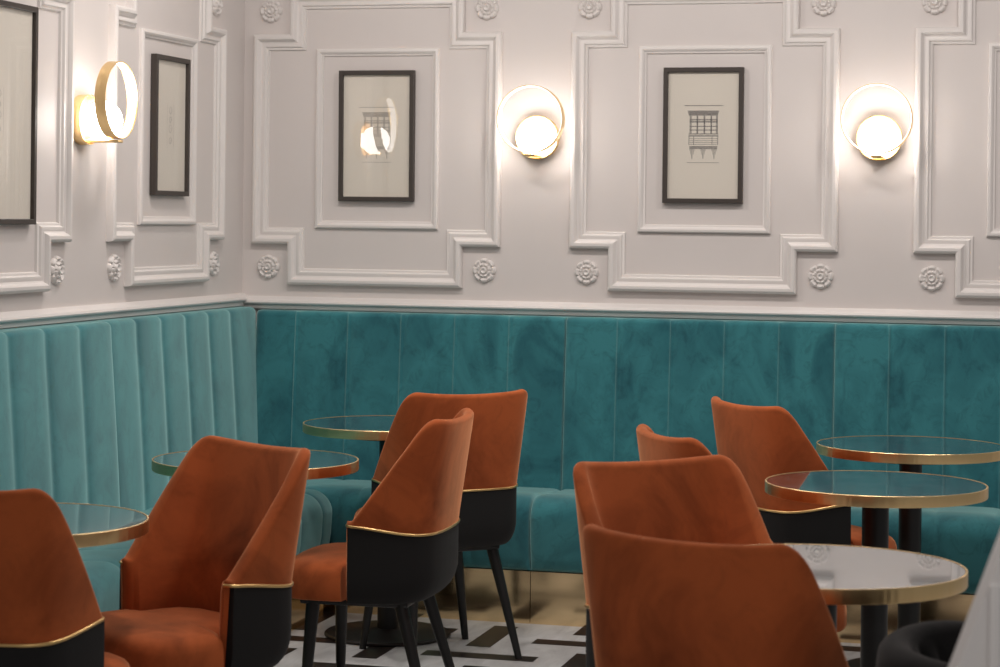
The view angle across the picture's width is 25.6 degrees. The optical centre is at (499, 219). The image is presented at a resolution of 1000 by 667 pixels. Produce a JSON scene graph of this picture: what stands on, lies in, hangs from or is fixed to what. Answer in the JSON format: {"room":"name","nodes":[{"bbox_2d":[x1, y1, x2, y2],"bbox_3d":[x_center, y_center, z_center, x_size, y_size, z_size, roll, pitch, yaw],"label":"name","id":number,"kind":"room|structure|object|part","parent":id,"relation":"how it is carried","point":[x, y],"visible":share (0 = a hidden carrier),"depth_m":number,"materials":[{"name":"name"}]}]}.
{"room":"restaurant","nodes":[
{"label":"restaurant","id":0,"kind":"room"},
{"bbox_2d":[0,0,244,328],"bbox_3d":[-2.325,-0.032,4.159,0.150,3.100,9.600,1,0,15],"label":"wall","id":1,"kind":"structure","parent":0,"point":[86,281],"depth_m":7.73,"materials":[{"name":"white paint"}]},
{"bbox_2d":[0,0,38,224],"bbox_3d":[-1.540,-0.330,6.766,0.024,0.690,0.470,1,0,15],"label":"framed picture","id":2,"kind":"object","parent":1,"relation":"attached to","point":[18,22],"visible":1,"depth_m":6.89,"materials":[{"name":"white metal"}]},
{"bbox_2d":[0,0,74,294],"bbox_3d":[-1.545,-0.337,6.746,0.033,1.136,1.022,1,0,15],"label":"trim","id":3,"kind":"structure","parent":1,"relation":"attached to","point":[39,280],"depth_m":7.18,"materials":[{"name":"white paint"}]},
{"bbox_2d":[51,256,64,284],"bbox_3d":[-1.441,0.165,7.178,0.024,0.094,0.094,1,0,15],"label":"rosette","id":4,"kind":"object","parent":1,"relation":"attached to","point":[57,268],"visible":1,"depth_m":7.17,"materials":[{"name":"white paint"}]},
{"bbox_2d":[73,61,137,144],"bbox_3d":[-1.328,-0.387,7.325,0.149,0.278,0.258,1,0,15],"label":"wall lamp","id":5,"kind":"object","parent":1,"relation":"attached to","point":[96,120],"visible":1,"depth_m":7.29,"materials":[{"name":"gold metal"}]},
{"bbox_3d":[-1.324,-0.328,7.324,0.136,0.132,0.132,1,0,15],"label":"globe","id":6,"kind":"part","parent":5,"relation":"part of","materials":[{"name":"white glass"}]},
{"bbox_2d":[107,254,121,280],"bbox_3d":[-1.329,0.167,7.603,0.024,0.094,0.094,1,0,15],"label":"rosette","id":7,"kind":"object","parent":1,"relation":"attached to","point":[114,267],"visible":1,"depth_m":7.59,"materials":[{"name":"white paint"}]},
{"bbox_2d":[0,293,247,328],"bbox_3d":[-2.240,0.304,4.135,0.038,0.050,9.600,1,0,15],"label":"trim","id":8,"kind":"structure","parent":1,"relation":"attached to","point":[11,319],"depth_m":7.57,"materials":[{"name":"white paint"}]},
{"bbox_2d":[106,0,226,285],"bbox_3d":[-1.204,-0.333,8.037,0.033,1.136,1.022,1,0,15],"label":"trim","id":9,"kind":"structure","parent":1,"relation":"attached to","point":[118,15],"depth_m":8.16,"materials":[{"name":"white paint"}]},
{"bbox_2d":[137,28,197,224],"bbox_3d":[-1.211,-0.330,8.039,0.019,0.698,0.506,1,0,15],"label":"trim","id":10,"kind":"structure","parent":1,"relation":"attached to","point":[143,32],"depth_m":8.02,"materials":[{"name":"white paint"}]},
{"bbox_2d":[150,54,190,195],"bbox_3d":[-1.204,-0.341,8.040,0.024,0.508,0.308,1,0,15],"label":"framed picture","id":11,"kind":"object","parent":1,"relation":"attached to","point":[170,75],"visible":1,"depth_m":8.04,"materials":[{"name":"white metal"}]},
{"bbox_2d":[158,59,185,190],"bbox_3d":[-1.209,-0.341,8.041,0.009,0.481,0.281,1,0,15],"label":"print","id":12,"kind":"object","parent":11,"relation":"attached to","point":[171,72],"depth_m":8.05,"materials":[{"name":"grey paper"}]},
{"bbox_2d":[210,251,219,275],"bbox_3d":[-1.099,0.169,8.473,0.024,0.094,0.094,1,0,15],"label":"rosette","id":13,"kind":"object","parent":1,"relation":"attached to","point":[214,262],"visible":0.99,"depth_m":8.46,"materials":[{"name":"white paint"}]},
{"bbox_2d":[213,0,222,15],"bbox_3d":[-1.087,-0.831,8.473,0.024,0.094,0.094,1,0,15],"label":"rosette","id":14,"kind":"object","parent":1,"relation":"attached to","point":[217,4],"visible":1,"depth_m":8.46,"materials":[{"name":"white paint"}]},
{"bbox_2d":[274,611,859,666],"bbox_3d":[-0.046,1.494,3.552,4.600,0.101,9.600,1,0,15],"label":"floor","id":15,"kind":"structure","parent":0,"point":[488,643],"depth_m":7.40,"materials":[{"name":"white tile"}]},
{"bbox_2d":[0,488,129,666],"bbox_3d":[-1.077,0.988,4.725,0.490,0.887,0.512,1,0,17],"label":"dining chair","id":16,"kind":"object","parent":15,"relation":"on","point":[50,614],"visible":1,"depth_m":4.49,"materials":[{"name":"orange fabric"}]},
{"bbox_3d":[-1.106,0.801,4.622,0.482,0.514,0.291,1,0,17],"label":"backrest","id":17,"kind":"part","parent":16,"relation":"part of","materials":[{"name":"orange fabric"}]},
{"bbox_3d":[-1.101,0.857,4.639,0.484,0.030,0.259,1,0,17],"label":"brass trim","id":18,"kind":"part","parent":16,"relation":"part of","materials":[{"name":"brown metal"}]},
{"bbox_3d":[-1.062,1.004,4.777,0.468,0.113,0.397,1,0,17],"label":"seat","id":19,"kind":"part","parent":16,"relation":"part of","materials":[{"name":"orange fabric"}]},
{"bbox_2d":[0,321,134,611],"bbox_3d":[-1.253,0.886,6.717,0.608,1.090,1.230,1,0,15],"label":"banquette section","id":20,"kind":"object","parent":15,"relation":"on","point":[58,432],"visible":0.34,"depth_m":6.91,"materials":[{"name":"teal fabric"}]},
{"bbox_3d":[-1.478,0.703,6.777,0.138,0.730,1.230,1,0,15],"label":"backrest","id":21,"kind":"part","parent":20,"relation":"part of","materials":[{"name":"teal fabric"}]},
{"bbox_3d":[-1.252,1.107,6.716,0.602,0.268,1.230,1,0,15],"label":"seat","id":22,"kind":"part","parent":20,"relation":"part of","materials":[{"name":"teal fabric"}]},
{"bbox_2d":[56,502,148,547],"bbox_3d":[-1.127,1.064,5.123,0.604,0.734,0.604,1,0,-6],"label":"bistro table","id":23,"kind":"object","parent":15,"relation":"on","point":[90,525],"visible":0.38,"depth_m":5.08,"materials":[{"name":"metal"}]},
{"bbox_2d":[101,436,309,666],"bbox_3d":[-0.762,0.992,5.299,0.512,0.887,0.490,1,0,-43],"label":"dining chair","id":24,"kind":"object","parent":15,"relation":"on","point":[209,583],"visible":1,"depth_m":5.38,"materials":[{"name":"orange fabric"}]},
{"bbox_3d":[-0.802,1.007,5.262,0.397,0.113,0.468,1,0,-43],"label":"seat","id":25,"kind":"part","parent":24,"relation":"part of","materials":[{"name":"orange fabric"}]},
{"bbox_3d":[-0.696,0.862,5.360,0.259,0.030,0.484,1,0,-43],"label":"brass trim","id":26,"kind":"part","parent":24,"relation":"part of","materials":[{"name":"brown metal"}]},
{"bbox_2d":[94,306,331,630],"bbox_3d":[-0.918,0.889,7.985,0.608,1.090,1.388,1,0,15],"label":"banquette section","id":27,"kind":"object","parent":15,"relation":"on","point":[181,379],"visible":0.48,"depth_m":7.87,"materials":[{"name":"teal fabric"}]},
{"bbox_3d":[-1.153,0.707,8.047,0.116,0.730,1.388,1,0,15],"label":"backrest","id":28,"kind":"part","parent":27,"relation":"part of","materials":[{"name":"teal fabric"}]},
{"bbox_3d":[-0.995,1.110,7.691,0.602,0.268,0.783,1,0,15],"label":"seat","id":29,"kind":"part","parent":27,"relation":"part of","materials":[{"name":"teal fabric"}]},
{"bbox_2d":[152,450,358,479],"bbox_3d":[-0.721,1.069,6.455,0.604,0.734,0.604,1,0,34],"label":"bistro table","id":30,"kind":"object","parent":15,"relation":"on","point":[322,464],"visible":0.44,"depth_m":6.36,"materials":[{"name":"brown metal"}]},
{"bbox_2d":[303,415,450,646],"bbox_3d":[-0.385,1.073,7.629,0.604,0.734,0.604,1,0,-16],"label":"bistro table","id":31,"kind":"object","parent":15,"relation":"on","point":[384,631],"visible":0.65,"depth_m":7.55,"materials":[{"name":"brown metal"}]},
{"bbox_2d":[292,408,473,666],"bbox_3d":[-0.350,0.996,6.346,0.512,0.887,0.490,1,0,12],"label":"dining chair","id":32,"kind":"object","parent":15,"relation":"on","point":[400,550],"visible":0.99,"depth_m":6.13,"materials":[{"name":"orange fabric"}]},
{"bbox_3d":[-0.539,1.256,6.216,0.040,0.363,0.083,1,0,23],"label":"leg","id":33,"kind":"part","parent":32,"relation":"part of","materials":[{"name":"black wood"}]},
{"bbox_3d":[-0.404,1.012,6.358,0.397,0.113,0.468,1,0,12],"label":"seat","id":34,"kind":"part","parent":32,"relation":"part of","materials":[{"name":"orange fabric"}]},
{"bbox_3d":[-0.471,1.257,6.541,0.040,0.363,0.083,1,0,1],"label":"leg","id":35,"kind":"part","parent":32,"relation":"part of","materials":[{"name":"black wood"}]},
{"bbox_3d":[-0.379,1.079,6.352,0.315,0.020,0.330,1,0,12],"label":"seat frame","id":36,"kind":"part","parent":32,"relation":"part of","materials":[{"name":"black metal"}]},
{"bbox_3d":[-0.262,0.867,6.328,0.259,0.030,0.484,1,0,12],"label":"brass trim","id":37,"kind":"part","parent":32,"relation":"part of","materials":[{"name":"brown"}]},
{"bbox_3d":[-0.242,1.260,6.147,0.148,0.363,0.041,1,0,42],"label":"leg","id":38,"kind":"part","parent":32,"relation":"part of","materials":[{"name":"black wood"}]},
{"bbox_3d":[-0.243,0.811,6.324,0.291,0.514,0.482,1,0,12],"label":"backrest","id":39,"kind":"part","parent":32,"relation":"part of","materials":[{"name":"orange fabric"}]},
{"bbox_3d":[-0.171,1.261,6.483,0.148,0.363,0.041,1,0,-18],"label":"leg","id":40,"kind":"part","parent":32,"relation":"part of","materials":[{"name":"black wood"}]},
{"bbox_2d":[256,309,568,623],"bbox_3d":[-0.458,0.900,8.299,1.321,1.079,0.608,1,0,15],"label":"banquette section","id":41,"kind":"object","parent":15,"relation":"on","point":[310,364],"visible":0.41,"depth_m":8.47,"materials":[{"name":"teal fabric"}]},
{"bbox_3d":[-0.359,0.721,8.527,1.251,0.719,0.118,1,0,15],"label":"backrest","id":42,"kind":"part","parent":41,"relation":"part of","materials":[{"name":"teal fabric"}]},
{"bbox_3d":[-0.461,1.116,8.296,1.321,0.268,0.602,1,0,15],"label":"seat","id":43,"kind":"part","parent":41,"relation":"part of","materials":[{"name":"teal fabric"}]},
{"bbox_2d":[354,389,527,658],"bbox_3d":[-0.205,0.998,7.328,0.490,0.887,0.512,1,0,-29],"label":"dining chair","id":44,"kind":"object","parent":15,"relation":"on","point":[487,514],"visible":0.59,"depth_m":7.17,"materials":[{"name":"orange fabric"}]},
{"bbox_3d":[-0.428,1.258,7.383,0.083,0.363,0.040,1,0,-18],"label":"leg","id":45,"kind":"part","parent":44,"relation":"part of","materials":[{"name":"black wood"}]},
{"bbox_3d":[-0.285,1.259,7.113,0.041,0.363,0.148,1,0,1],"label":"leg","id":46,"kind":"part","parent":44,"relation":"part of","materials":[{"name":"black wood"}]},
{"bbox_3d":[-0.160,0.868,7.250,0.484,0.030,0.259,1,0,-29],"label":"brass trim","id":47,"kind":"part","parent":44,"relation":"part of","materials":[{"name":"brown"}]},
{"bbox_3d":[-0.151,0.812,7.234,0.482,0.514,0.291,1,0,-29],"label":"backrest","id":48,"kind":"part","parent":44,"relation":"part of","materials":[{"name":"orange fabric"}]},
{"bbox_3d":[-0.138,1.261,7.544,0.083,0.363,0.040,1,0,-40],"label":"leg","id":49,"kind":"part","parent":44,"relation":"part of","materials":[{"name":"black wood"}]},
{"bbox_3d":[-0.220,1.081,7.353,0.330,0.020,0.315,1,0,-29],"label":"seat frame","id":50,"kind":"part","parent":44,"relation":"part of","materials":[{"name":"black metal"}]},
{"bbox_3d":[0.015,1.263,7.279,0.148,0.363,0.041,1,0,31],"label":"leg","id":51,"kind":"part","parent":44,"relation":"part of","materials":[{"name":"black wood"}]},
{"bbox_2d":[573,455,771,666],"bbox_3d":[0.454,1.006,4.985,0.490,0.887,0.512,1,0,-29],"label":"dining chair","id":52,"kind":"object","parent":15,"relation":"on","point":[700,499],"visible":0.21,"depth_m":5.17,"materials":[{"name":"orange fabric"}]},
{"bbox_2d":[530,316,835,626],"bbox_3d":[0.674,0.913,8.000,1.017,1.079,0.608,1,0,15],"label":"banquette section","id":53,"kind":"object","parent":15,"relation":"on","point":[622,374],"visible":0.44,"depth_m":8.20,"materials":[{"name":"teal fabric"}]},
{"bbox_3d":[0.671,1.129,7.997,1.017,0.268,0.602,1,0,15],"label":"seat","id":54,"kind":"part","parent":53,"relation":"part of","materials":[{"name":"teal fabric"}]},
{"bbox_3d":[0.739,0.734,8.236,1.017,0.719,0.118,1,0,15],"label":"backrest","id":55,"kind":"part","parent":53,"relation":"part of","materials":[{"name":"teal fabric"}]},
{"bbox_2d":[582,524,848,666],"bbox_3d":[0.443,1.006,4.101,0.490,0.887,0.512,1,0,35],"label":"dining chair","id":56,"kind":"object","parent":15,"relation":"on","point":[654,602],"visible":1,"depth_m":3.88,"materials":[{"name":"orange fabric"}]},
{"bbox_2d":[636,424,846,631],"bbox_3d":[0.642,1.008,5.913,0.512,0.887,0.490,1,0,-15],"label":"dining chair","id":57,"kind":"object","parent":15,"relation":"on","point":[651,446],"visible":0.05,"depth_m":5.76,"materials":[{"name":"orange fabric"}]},
{"bbox_3d":[0.540,0.820,5.885,0.291,0.514,0.482,1,0,-15],"label":"backrest","id":58,"kind":"part","parent":57,"relation":"part of","materials":[{"name":"orange fabric"}]},
{"bbox_3d":[0.694,1.025,5.927,0.397,0.113,0.468,1,0,-15],"label":"seat","id":59,"kind":"part","parent":57,"relation":"part of","materials":[{"name":"orange fabric"}]},
{"bbox_2d":[711,396,896,549],"bbox_3d":[0.955,1.011,6.939,0.512,0.887,0.490,1,0,-23],"label":"dining chair","id":60,"kind":"object","parent":15,"relation":"on","point":[763,442],"visible":0.39,"depth_m":6.71,"materials":[{"name":"orange fabric"}]},
{"bbox_3d":[0.859,0.824,6.897,0.291,0.514,0.482,1,0,-23],"label":"backrest","id":61,"kind":"part","parent":60,"relation":"part of","materials":[{"name":"orange fabric"}]},
{"bbox_3d":[0.875,0.880,6.904,0.259,0.030,0.484,1,0,-23],"label":"brass trim","id":62,"kind":"part","parent":60,"relation":"part of","materials":[{"name":"brown metal"}]},
{"bbox_3d":[1.005,1.028,6.961,0.397,0.113,0.468,1,0,-23],"label":"seat","id":63,"kind":"part","parent":60,"relation":"part of","materials":[{"name":"orange fabric"}]},
{"bbox_2d":[749,544,967,630],"bbox_3d":[0.660,1.085,4.571,0.604,0.734,0.604,1,0,25],"label":"bistro table","id":64,"kind":"object","parent":15,"relation":"on","point":[844,574],"visible":0.56,"depth_m":4.47,"materials":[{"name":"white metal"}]},
{"bbox_2d":[765,470,988,666],"bbox_3d":[1.026,1.089,6.034,0.604,0.734,0.604,1,0,-25],"label":"bistro table","id":65,"kind":"object","parent":15,"relation":"on","point":[876,492],"visible":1,"depth_m":6.00,"materials":[{"name":"brown metal"}]},
{"bbox_2d":[816,435,999,666],"bbox_3d":[1.320,1.092,7.088,0.604,0.734,0.604,1,0,15],"label":"bistro table","id":66,"kind":"object","parent":15,"relation":"on","point":[910,452],"visible":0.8,"depth_m":7.05,"materials":[{"name":"stone"}]},
{"bbox_3d":[1.323,0.765,7.088,0.260,0.023,0.260,1,0,15],"label":"mounting plate","id":67,"kind":"part","parent":66,"relation":"part of","materials":[{"name":"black metal"}]},
{"bbox_2d":[832,323,999,642],"bbox_3d":[1.649,0.924,7.742,1.000,1.079,0.608,1,0,15],"label":"banquette section","id":68,"kind":"object","parent":15,"relation":"on","point":[890,379],"visible":0.51,"depth_m":7.97,"materials":[{"name":"teal fabric"}]},
{"bbox_3d":[1.714,0.745,7.979,1.000,0.719,0.118,1,0,15],"label":"backrest","id":69,"kind":"part","parent":68,"relation":"part of","materials":[{"name":"teal fabric"}]},
{"bbox_3d":[1.646,1.140,7.739,1.000,0.268,0.602,1,0,15],"label":"seat","id":70,"kind":"part","parent":68,"relation":"part of","materials":[{"name":"teal fabric"}]},
{"bbox_2d":[876,620,964,666],"bbox_3d":[0.916,1.089,3.721,0.559,0.736,0.628,1,0,-5],"label":"armchair","id":71,"kind":"object","parent":15,"relation":"on","point":[928,643],"visible":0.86,"depth_m":3.85,"materials":[{"name":"grey fabric"}]},
{"bbox_2d":[948,531,999,666],"bbox_3d":[0.660,0.868,2.827,0.800,1.170,0.340,1,0,0],"label":"board","id":72,"kind":"object","parent":15,"relation":"on","point":[978,644],"visible":1,"depth_m":2.80,"materials":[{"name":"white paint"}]},
{"bbox_2d":[242,0,999,327],"bbox_3d":[1.144,0.008,8.285,4.750,3.100,0.150,1,0,15],"label":"wall","id":73,"kind":"structure","parent":0,"point":[875,265],"depth_m":8.38,"materials":[{"name":"white paint"}]},
{"bbox_2d":[257,255,279,277],"bbox_3d":[-0.923,0.187,8.742,0.094,0.094,0.024,1,0,15],"label":"rosette","id":74,"kind":"object","parent":73,"relation":"attached to","point":[268,266],"visible":1,"depth_m":8.74,"materials":[{"name":"white paint"}]},
{"bbox_2d":[260,0,282,22],"bbox_3d":[-0.911,-0.829,8.742,0.094,0.094,0.024,1,0,15],"label":"rosette","id":75,"kind":"object","parent":73,"relation":"attached to","point":[271,11],"visible":1,"depth_m":8.74,"materials":[{"name":"white paint"}]},
{"bbox_2d":[251,0,502,287],"bbox_3d":[-0.490,-0.316,8.625,1.021,1.154,0.033,1,0,15],"label":"trim","id":76,"kind":"structure","parent":73,"relation":"attached to","point":[261,233],"depth_m":8.63,"materials":[{"name":"white paint"}]},
{"bbox_2d":[338,70,415,201],"bbox_3d":[-0.484,-0.327,8.620,0.308,0.512,0.024,1,1,15],"label":"framed picture","id":77,"kind":"object","parent":73,"relation":"attached to","point":[376,129],"visible":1,"depth_m":8.62,"materials":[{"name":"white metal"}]},
{"bbox_2d":[315,48,439,229],"bbox_3d":[-0.483,-0.317,8.630,0.505,0.707,0.019,1,0,15],"label":"trim","id":78,"kind":"structure","parent":73,"relation":"attached to","point":[435,52],"depth_m":8.62,"materials":[{"name":"white paint"}]},
{"bbox_2d":[472,258,495,282],"bbox_3d":[-0.063,0.197,8.515,0.094,0.094,0.024,1,0,15],"label":"rosette","id":79,"kind":"object","parent":73,"relation":"attached to","point":[483,270],"visible":1,"depth_m":8.51,"materials":[{"name":"white paint"}]},
{"bbox_2d":[475,0,498,19],"bbox_3d":[-0.051,-0.819,8.515,0.094,0.094,0.024,1,0,15],"label":"rosette","id":80,"kind":"object","parent":73,"relation":"attached to","point":[485,9],"visible":1,"depth_m":8.51,"materials":[{"name":"white paint"}]},
{"bbox_2d":[497,85,564,158],"bbox_3d":[0.131,-0.370,8.398,0.258,0.278,0.149,1,0,15],"label":"wall lamp","id":81,"kind":"object","parent":73,"relation":"attached to","point":[536,137],"visible":1,"depth_m":8.35,"materials":[{"name":"white glass"}]},
{"bbox_3d":[0.129,-0.311,8.393,0.132,0.132,0.136,1,0,15],"label":"globe","id":82,"kind":"part","parent":81,"relation":"part of","materials":[{"name":"white glass"}]},
{"bbox_2d":[575,260,598,284],"bbox_3d":[0.330,0.202,8.411,0.094,0.094,0.024,1,0,15],"label":"rosette","id":83,"kind":"object","parent":73,"relation":"attached to","point":[586,271],"visible":1,"depth_m":8.41,"materials":[{"name":"white paint"}]},
{"bbox_2d":[578,0,601,18],"bbox_3d":[0.342,-0.814,8.411,0.094,0.094,0.024,1,0,15],"label":"rosette","id":84,"kind":"object","parent":73,"relation":"attached to","point":[589,9],"visible":1,"depth_m":8.41,"materials":[{"name":"white paint"}]},
{"bbox_2d":[240,296,999,324],"bbox_3d":[1.189,0.354,8.177,4.600,0.050,0.038,1,0,15],"label":"trim","id":85,"kind":"structure","parent":73,"relation":"attached to","point":[258,302],"depth_m":8.35,"materials":[{"name":"white paint"}]},
{"bbox_2d":[662,67,743,203],"bbox_3d":[0.766,-0.317,8.294,0.304,0.512,0.024,1,0,15],"label":"framed picture","id":86,"kind":"object","parent":73,"relation":"attached to","point":[703,107],"visible":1,"depth_m":8.29,"materials":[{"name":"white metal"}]},
{"bbox_2d":[637,45,771,233],"bbox_3d":[0.770,-0.303,8.299,0.505,0.707,0.019,1,0,15],"label":"trim","id":87,"kind":"structure","parent":73,"relation":"attached to","point":[766,49],"depth_m":8.29,"materials":[{"name":"white paint"}]},
{"bbox_2d":[569,0,840,294],"bbox_3d":[0.764,-0.301,8.293,1.021,1.154,0.033,1,0,15],"label":"trim","id":88,"kind":"structure","parent":73,"relation":"attached to","point":[792,34],"depth_m":8.29,"materials":[{"name":"white paint"}]},
{"bbox_2d":[808,264,832,288],"bbox_3d":[1.192,0.212,8.184,0.094,0.094,0.024,1,0,15],"label":"rosette","id":89,"kind":"object","parent":73,"relation":"attached to","point":[820,276],"visible":1,"depth_m":8.18,"materials":[{"name":"white paint"}]},
{"bbox_2d":[811,0,835,15],"bbox_3d":[1.203,-0.804,8.184,0.094,0.094,0.024,1,0,15],"label":"rosette","id":90,"kind":"object","parent":73,"relation":"attached to","point":[821,7],"visible":1,"depth_m":8.18,"materials":[{"name":"white paint"}]},
{"bbox_2d":[841,83,912,160],"bbox_3d":[1.387,-0.356,8.066,0.258,0.278,0.149,1,0,15],"label":"wall lamp","id":91,"kind":"object","parent":73,"relation":"attached to","point":[878,137],"visible":1,"depth_m":8.02,"materials":[{"name":"white glass"}]},
{"bbox_3d":[1.385,-0.297,8.062,0.132,0.132,0.136,1,0,15],"label":"globe","id":92,"kind":"part","parent":91,"relation":"part of","materials":[{"name":"white glass"}]},
{"bbox_2d":[919,266,944,290],"bbox_3d":[1.585,0.216,8.079,0.094,0.094,0.024,1,0,15],"label":"rosette","id":93,"kind":"object","parent":73,"relation":"attached to","point":[931,278],"visible":1,"depth_m":8.07,"materials":[{"name":"white paint"}]},
{"bbox_2d":[922,0,947,14],"bbox_3d":[1.597,-0.800,8.079,0.094,0.094,0.024,1,0,15],"label":"rosette","id":94,"kind":"object","parent":73,"relation":"attached to","point":[934,7],"visible":1,"depth_m":8.07,"materials":[{"name":"white paint"}]},
{"bbox_2d":[913,0,999,298],"bbox_3d":[2.018,-0.287,7.962,1.021,1.154,0.033,1,0,15],"label":"trim","id":95,"kind":"structure","parent":73,"relation":"attached to","point":[926,38],"depth_m":8.07,"materials":[{"name":"white paint"}]},
{"bbox_2d":[986,43,999,236],"bbox_3d":[2.024,-0.288,7.968,0.505,0.707,0.019,1,0,15],"label":"trim","id":96,"kind":"structure","parent":73,"relation":"attached to","point":[993,47],"depth_m":8.02,"materials":[{"name":"white paint"}]}
]}

